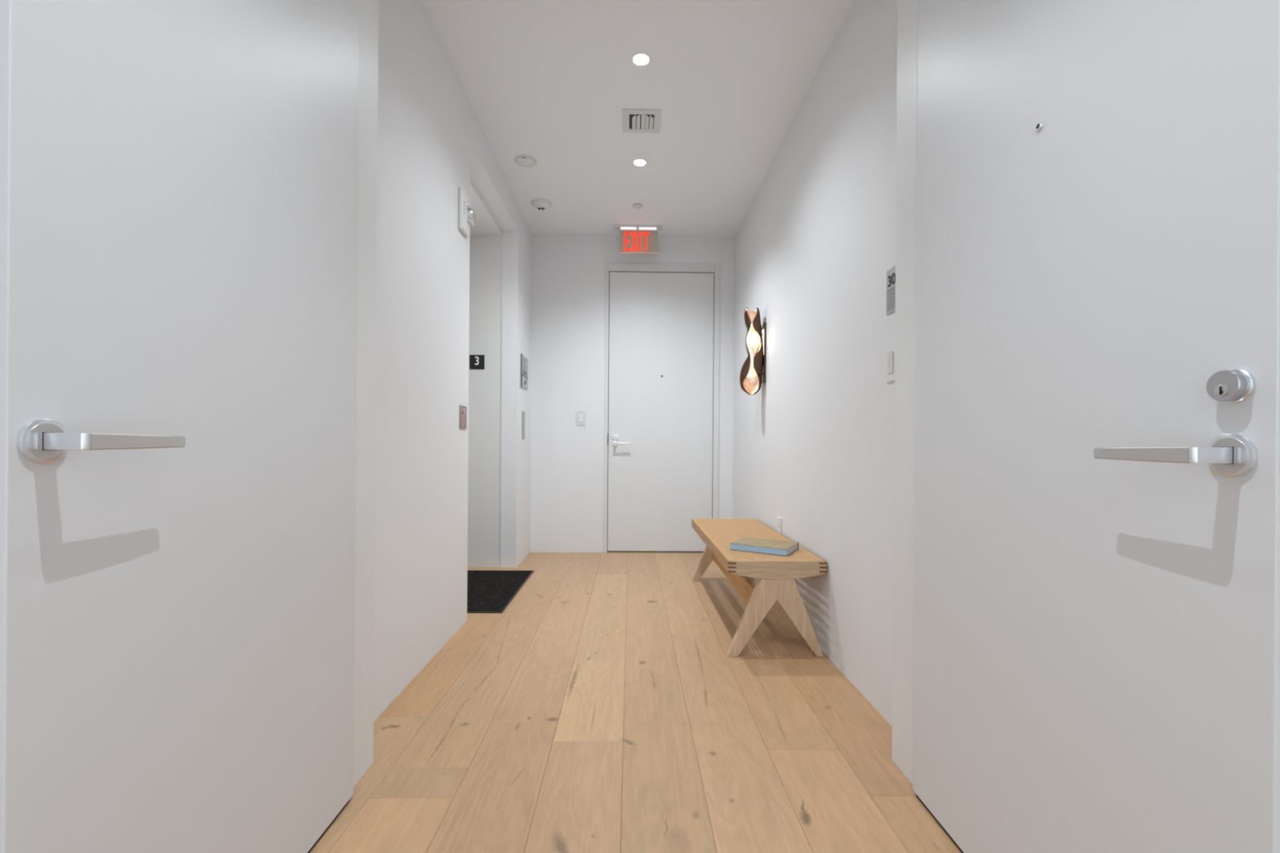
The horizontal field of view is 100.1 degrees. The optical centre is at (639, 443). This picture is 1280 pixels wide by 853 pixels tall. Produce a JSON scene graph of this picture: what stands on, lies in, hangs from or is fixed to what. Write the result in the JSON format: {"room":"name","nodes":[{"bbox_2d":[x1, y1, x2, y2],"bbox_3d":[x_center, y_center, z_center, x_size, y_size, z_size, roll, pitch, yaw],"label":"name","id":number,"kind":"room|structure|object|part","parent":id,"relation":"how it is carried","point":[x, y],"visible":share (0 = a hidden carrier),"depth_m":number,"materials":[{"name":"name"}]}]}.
{"room":"apartment building hallway","nodes":[
{"label":"apartment building hallway","id":0,"kind":"room"},
{"bbox_2d":[373,0,532,720],"bbox_3d":[-0.964,-0.426,3.072,0.120,2.718,3.027,0,0,-1],"label":"wall","id":1,"kind":"structure","parent":0,"point":[432,141],"depth_m":2.25,"materials":[{"name":"paint"}]},
{"bbox_2d":[459,404,466,428],"bbox_3d":[-0.895,-0.132,2.720,0.010,0.116,0.104,0,0,-1],"label":"switch plate","id":2,"kind":"object","parent":1,"relation":"attached to","point":[463,409],"visible":1,"depth_m":2.71,"materials":[{"name":"metal"}]},
{"bbox_2d":[458,187,475,238],"bbox_3d":[-0.868,-1.153,2.695,0.049,0.204,0.138,0,0,-1],"label":"fire alarm strobe","id":3,"kind":"object","parent":1,"relation":"attached to","point":[466,213],"visible":1,"depth_m":2.67,"materials":[{"name":"white plastic"}]},
{"bbox_2d":[470,179,502,235],"bbox_3d":[-1.184,-1.674,3.425,0.325,0.226,1.220,0,0,-1],"label":"ceiling","id":4,"kind":"structure","parent":1,"relation":"attached to","point":[485,224],"depth_m":3.75,"materials":[{"name":"paint"}]},
{"bbox_2d":[521,411,524,439],"bbox_3d":[-0.922,-0.140,4.247,0.009,0.220,0.100,0,0,-1],"label":"panel","id":5,"kind":"object","parent":1,"relation":"attached to","point":[522,412],"visible":1,"depth_m":4.22,"materials":[{"name":"silver metal"}]},
{"bbox_2d":[520,353,528,389],"bbox_3d":[-0.917,-0.562,4.246,0.012,0.254,0.272,0,0,-1],"label":"notice","id":6,"kind":"object","parent":1,"relation":"attached to","point":[523,360],"visible":1,"depth_m":4.21,"materials":[{"name":"grey"}]},
{"bbox_2d":[467,235,502,567],"bbox_3d":[-1.364,-0.429,4.086,0.645,2.718,0.112,0,0,-1],"label":"wall","id":7,"kind":"structure","parent":0,"point":[486,252],"depth_m":4.03,"materials":[{"name":"white paint"}]},
{"bbox_2d":[469,355,484,369],"bbox_3d":[-1.226,-0.609,4.030,0.111,0.108,0.005,0,0,-1],"label":"number plate","id":8,"kind":"object","parent":7,"relation":"attached to","point":[476,362],"visible":1,"depth_m":4.03,"materials":[{"name":"black plastic"}]},
{"bbox_2d":[529,234,734,552],"bbox_3d":[-0.386,-0.422,4.656,2.620,2.718,0.120,0,0,-1],"label":"wall","id":9,"kind":"structure","parent":0,"point":[568,324],"depth_m":4.59,"materials":[{"name":"paint"}]},
{"bbox_2d":[576,410,585,425],"bbox_3d":[-0.508,-0.214,4.589,0.080,0.124,0.010,0,0,-1],"label":"light switch","id":10,"kind":"object","parent":9,"relation":"attached to","point":[580,415],"visible":1,"depth_m":4.59,"materials":[{"name":"white plastic"}]},
{"bbox_2d":[607,271,714,552],"bbox_3d":[0.178,-0.265,4.599,0.909,2.413,0.114,0,0,-1],"label":"door","id":11,"kind":"structure","parent":9,"relation":"in","point":[660,340],"depth_m":4.61,"materials":[{"name":"grey"}]},
{"bbox_3d":[-0.213,0.002,4.597,0.052,0.052,0.012,0,0,-1],"label":"handle","id":12,"kind":"part","parent":11,"relation":"part of","materials":[{"name":"white metal"}]},
{"bbox_3d":[-0.151,0.003,4.565,0.146,0.020,0.058,0,0,-1],"label":"lever","id":13,"kind":"part","parent":11,"relation":"part of","materials":[{"name":"white metal"}]},
{"bbox_2d":[603,262,719,552],"bbox_3d":[0.189,-0.300,4.650,0.983,2.482,0.112,0,0,-1],"label":"trim","id":14,"kind":"structure","parent":9,"relation":"attached to","point":[610,267],"depth_m":4.60,"materials":[{"name":"white paint"}]},
{"bbox_2d":[309,551,961,852],"bbox_3d":[-0.242,1.018,1.421,2.820,0.160,6.650,0,0,-1],"label":"floor","id":15,"kind":"structure","parent":0,"point":[606,708],"depth_m":1.69,"materials":[{"name":"brown wood"}]},
{"bbox_2d":[466,570,533,613],"bbox_3d":[-1.040,0.929,3.423,0.550,0.007,0.964,0,0,-1],"label":"doormat","id":16,"kind":"object","parent":15,"relation":"on","point":[487,591],"visible":0.52,"depth_m":3.41,"materials":[{"name":"fabric"}]},
{"bbox_2d":[691,518,826,656],"bbox_3d":[0.590,0.732,3.034,0.439,0.424,1.336,0,0,-2],"label":"bench","id":17,"kind":"object","parent":15,"relation":"on","point":[776,575],"visible":0.97,"depth_m":2.38,"materials":[{"name":"brown wood"}]},
{"bbox_3d":[0.463,0.770,3.674,0.214,0.346,0.036,0,0,-2],"label":"leg","id":18,"kind":"part","parent":17,"relation":"part of","materials":[{"name":"brown wood"}]},
{"bbox_3d":[0.676,0.772,3.679,0.211,0.346,0.036,0,0,-2],"label":"leg","id":19,"kind":"part","parent":17,"relation":"part of","materials":[{"name":"brown wood"}]},
{"bbox_3d":[0.498,0.771,2.387,0.214,0.346,0.036,0,0,-2],"label":"leg","id":20,"kind":"part","parent":17,"relation":"part of","materials":[{"name":"brown wood"}]},
{"bbox_3d":[0.592,0.522,3.034,0.432,0.003,1.325,0,0,-2],"label":"cane seat","id":21,"kind":"part","parent":17,"relation":"part of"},
{"bbox_2d":[729,537,798,556],"bbox_3d":[0.609,0.504,2.624,0.280,0.033,0.205,0,0,31],"label":"book","id":22,"kind":"object","parent":17,"relation":"on","point":[781,548],"visible":1,"depth_m":2.57,"materials":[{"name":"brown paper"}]},
{"bbox_3d":[0.710,0.772,2.393,0.211,0.346,0.036,0,0,-2],"label":"leg","id":23,"kind":"part","parent":17,"relation":"part of","materials":[{"name":"brown wood"}]},
{"bbox_2d":[422,0,853,237],"bbox_3d":[-0.221,-1.840,1.421,2.820,0.120,6.650,0,0,-1],"label":"ceiling","id":24,"kind":"structure","parent":0,"point":[551,82],"depth_m":2.72,"materials":[{"name":"paint"}]},
{"bbox_2d":[513,155,537,167],"bbox_3d":[-0.724,-1.778,3.388,0.144,0.010,0.144,0,0,-1],"label":"ceiling sensor","id":25,"kind":"object","parent":24,"relation":"attached to","point":[526,161],"visible":1,"depth_m":3.38,"materials":[{"name":"white plastic"}]},
{"bbox_2d":[530,198,551,211],"bbox_3d":[-0.732,-1.757,3.988,0.156,0.053,0.156,0,0,-1],"label":"smoke detector","id":26,"kind":"object","parent":24,"relation":"attached to","point":[541,205],"visible":1,"depth_m":3.95,"materials":[{"name":"white plastic"}]},
{"bbox_2d":[632,204,642,208],"bbox_3d":[-0.018,-1.774,4.016,0.076,0.008,0.076,0,0,-1],"label":"sprinkler cover","id":27,"kind":"object","parent":24,"relation":"attached to","point":[635,206],"visible":1,"depth_m":4.01,"materials":[{"name":"white plastic"}]},
{"bbox_2d":[614,224,662,253],"bbox_3d":[-0.011,-1.669,4.398,0.386,0.218,0.075,0,0,-1],"label":"exit sign","id":28,"kind":"object","parent":24,"relation":"hanging from","point":[633,238],"visible":1,"depth_m":4.39,"materials":[{"name":"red plastic"}]},
{"bbox_3d":[-0.011,-1.648,4.396,0.313,0.172,0.007,0,0,-1],"label":"panel","id":29,"kind":"part","parent":28,"relation":"part of","materials":[{"name":"beige plastic"}]},
{"bbox_2d":[633,159,646,166],"bbox_3d":[-0.002,-1.777,3.397,0.082,0.002,0.082,0,0,-1],"label":"recessed light","id":30,"kind":"object","parent":24,"relation":"in","point":[639,162],"visible":1,"depth_m":3.40,"materials":[{"name":"white plastic"}]},
{"bbox_2d":[631,53,649,66],"bbox_3d":[0.005,-1.777,2.484,0.082,0.002,0.082,0,0,-1],"label":"recessed light","id":31,"kind":"object","parent":24,"relation":"in","point":[639,59],"visible":1,"depth_m":2.48,"materials":[{"name":"white plastic"}]},
{"bbox_2d":[622,109,661,133],"bbox_3d":[0.009,-1.775,2.958,0.208,0.006,0.208,0,0,-1],"label":"ceiling vent","id":32,"kind":"object","parent":24,"relation":"in","point":[634,121],"visible":1,"depth_m":2.95,"materials":[{"name":"white plastic"}]},
{"bbox_2d":[732,0,897,725],"bbox_3d":[0.890,-0.412,3.109,0.120,2.718,3.017,0,0,-1],"label":"wall","id":33,"kind":"structure","parent":0,"point":[815,245],"depth_m":2.32,"materials":[{"name":"paint"}]},
{"bbox_2d":[739,307,765,395],"bbox_3d":[0.740,-0.603,3.543,0.169,0.566,0.109,0,0,-1],"label":"wall sconce","id":34,"kind":"object","parent":33,"relation":"attached to","point":[753,372],"visible":1,"depth_m":3.52,"materials":[{"name":"brown metal"}]},
{"bbox_2d":[777,516,782,534],"bbox_3d":[0.817,0.496,3.144,0.013,0.120,0.076,0,0,-1],"label":"wall outlet","id":35,"kind":"object","parent":33,"relation":"attached to","point":[779,519],"visible":0.79,"depth_m":3.12,"materials":[{"name":"white plastic"}]},
{"bbox_2d":[885,343,894,382],"bbox_3d":[0.846,-0.270,1.805,0.010,0.124,0.074,0,0,-1],"label":"light switch","id":36,"kind":"object","parent":33,"relation":"attached to","point":[890,367],"visible":0.79,"depth_m":1.80,"materials":[{"name":"white plastic"}]},
{"bbox_2d":[886,266,895,315],"bbox_3d":[0.850,-0.516,1.770,0.007,0.150,0.150,0,0,-1],"label":"number sign","id":37,"kind":"object","parent":33,"relation":"attached to","point":[891,273],"visible":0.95,"depth_m":1.81,"materials":[{"name":"grey plastic"}]},
{"bbox_3d":[-0.023,-0.419,1.524,2.280,2.718,0.121,0,0,-1],"label":"wall","id":38,"kind":"structure","parent":0,"visible":0},
{"bbox_2d":[0,0,359,852],"bbox_3d":[-0.727,-0.281,1.014,0.108,2.430,0.788,0,0,-1],"label":"door","id":39,"kind":"structure","parent":38,"relation":"in","point":[179,179],"depth_m":0.84,"materials":[{"name":"paint"}]},
{"bbox_3d":[-0.729,-0.002,0.657,0.006,0.055,0.055,0,0,-1],"label":"handle","id":40,"kind":"part","parent":39,"relation":"part of","materials":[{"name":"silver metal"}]},
{"bbox_3d":[-0.726,-0.002,0.657,0.001,0.046,0.046,0,0,-1],"label":"rose plate","id":41,"kind":"part","parent":39,"relation":"part of","materials":[{"name":"silver metal"}]},
{"bbox_3d":[-0.676,-0.002,0.725,0.010,0.021,0.143,0,0,-1],"label":"lever","id":42,"kind":"part","parent":39,"relation":"part of","materials":[{"name":"silver metal"}]},
{"bbox_2d":[353,0,378,786],"bbox_3d":[-0.790,-0.301,1.506,0.046,2.470,0.115,0,0,-1],"label":"trim","id":43,"kind":"structure","parent":38,"relation":"attached to","point":[368,9],"depth_m":1.50,"materials":[{"name":"white paint"}]},
{"bbox_2d":[892,0,918,784],"bbox_3d":[0.783,-0.289,1.541,0.045,2.470,0.119,0,0,-1],"label":"trim","id":44,"kind":"structure","parent":38,"relation":"attached to","point":[907,10],"depth_m":1.54,"materials":[{"name":"white paint"}]},
{"bbox_2d":[912,0,1279,852],"bbox_3d":[0.741,-0.270,1.040,0.108,2.430,0.810,0,0,-1],"label":"door","id":45,"kind":"structure","parent":38,"relation":"in","point":[1096,593],"depth_m":0.88,"materials":[{"name":"paint"}]},
{"bbox_3d":[0.695,0.015,0.747,0.010,0.021,0.142,0,0,-1],"label":"lever","id":46,"kind":"part","parent":45,"relation":"part of","materials":[{"name":"silver metal"}]},
{"bbox_3d":[0.747,0.015,0.681,0.001,0.046,0.046,0,0,-1],"label":"rose plate","id":47,"kind":"part","parent":45,"relation":"part of","materials":[{"name":"silver metal"}]},
{"bbox_3d":[0.750,0.015,0.681,0.006,0.055,0.055,0,0,-1],"label":"handle","id":48,"kind":"part","parent":45,"relation":"part of","materials":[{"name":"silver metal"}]}
]}

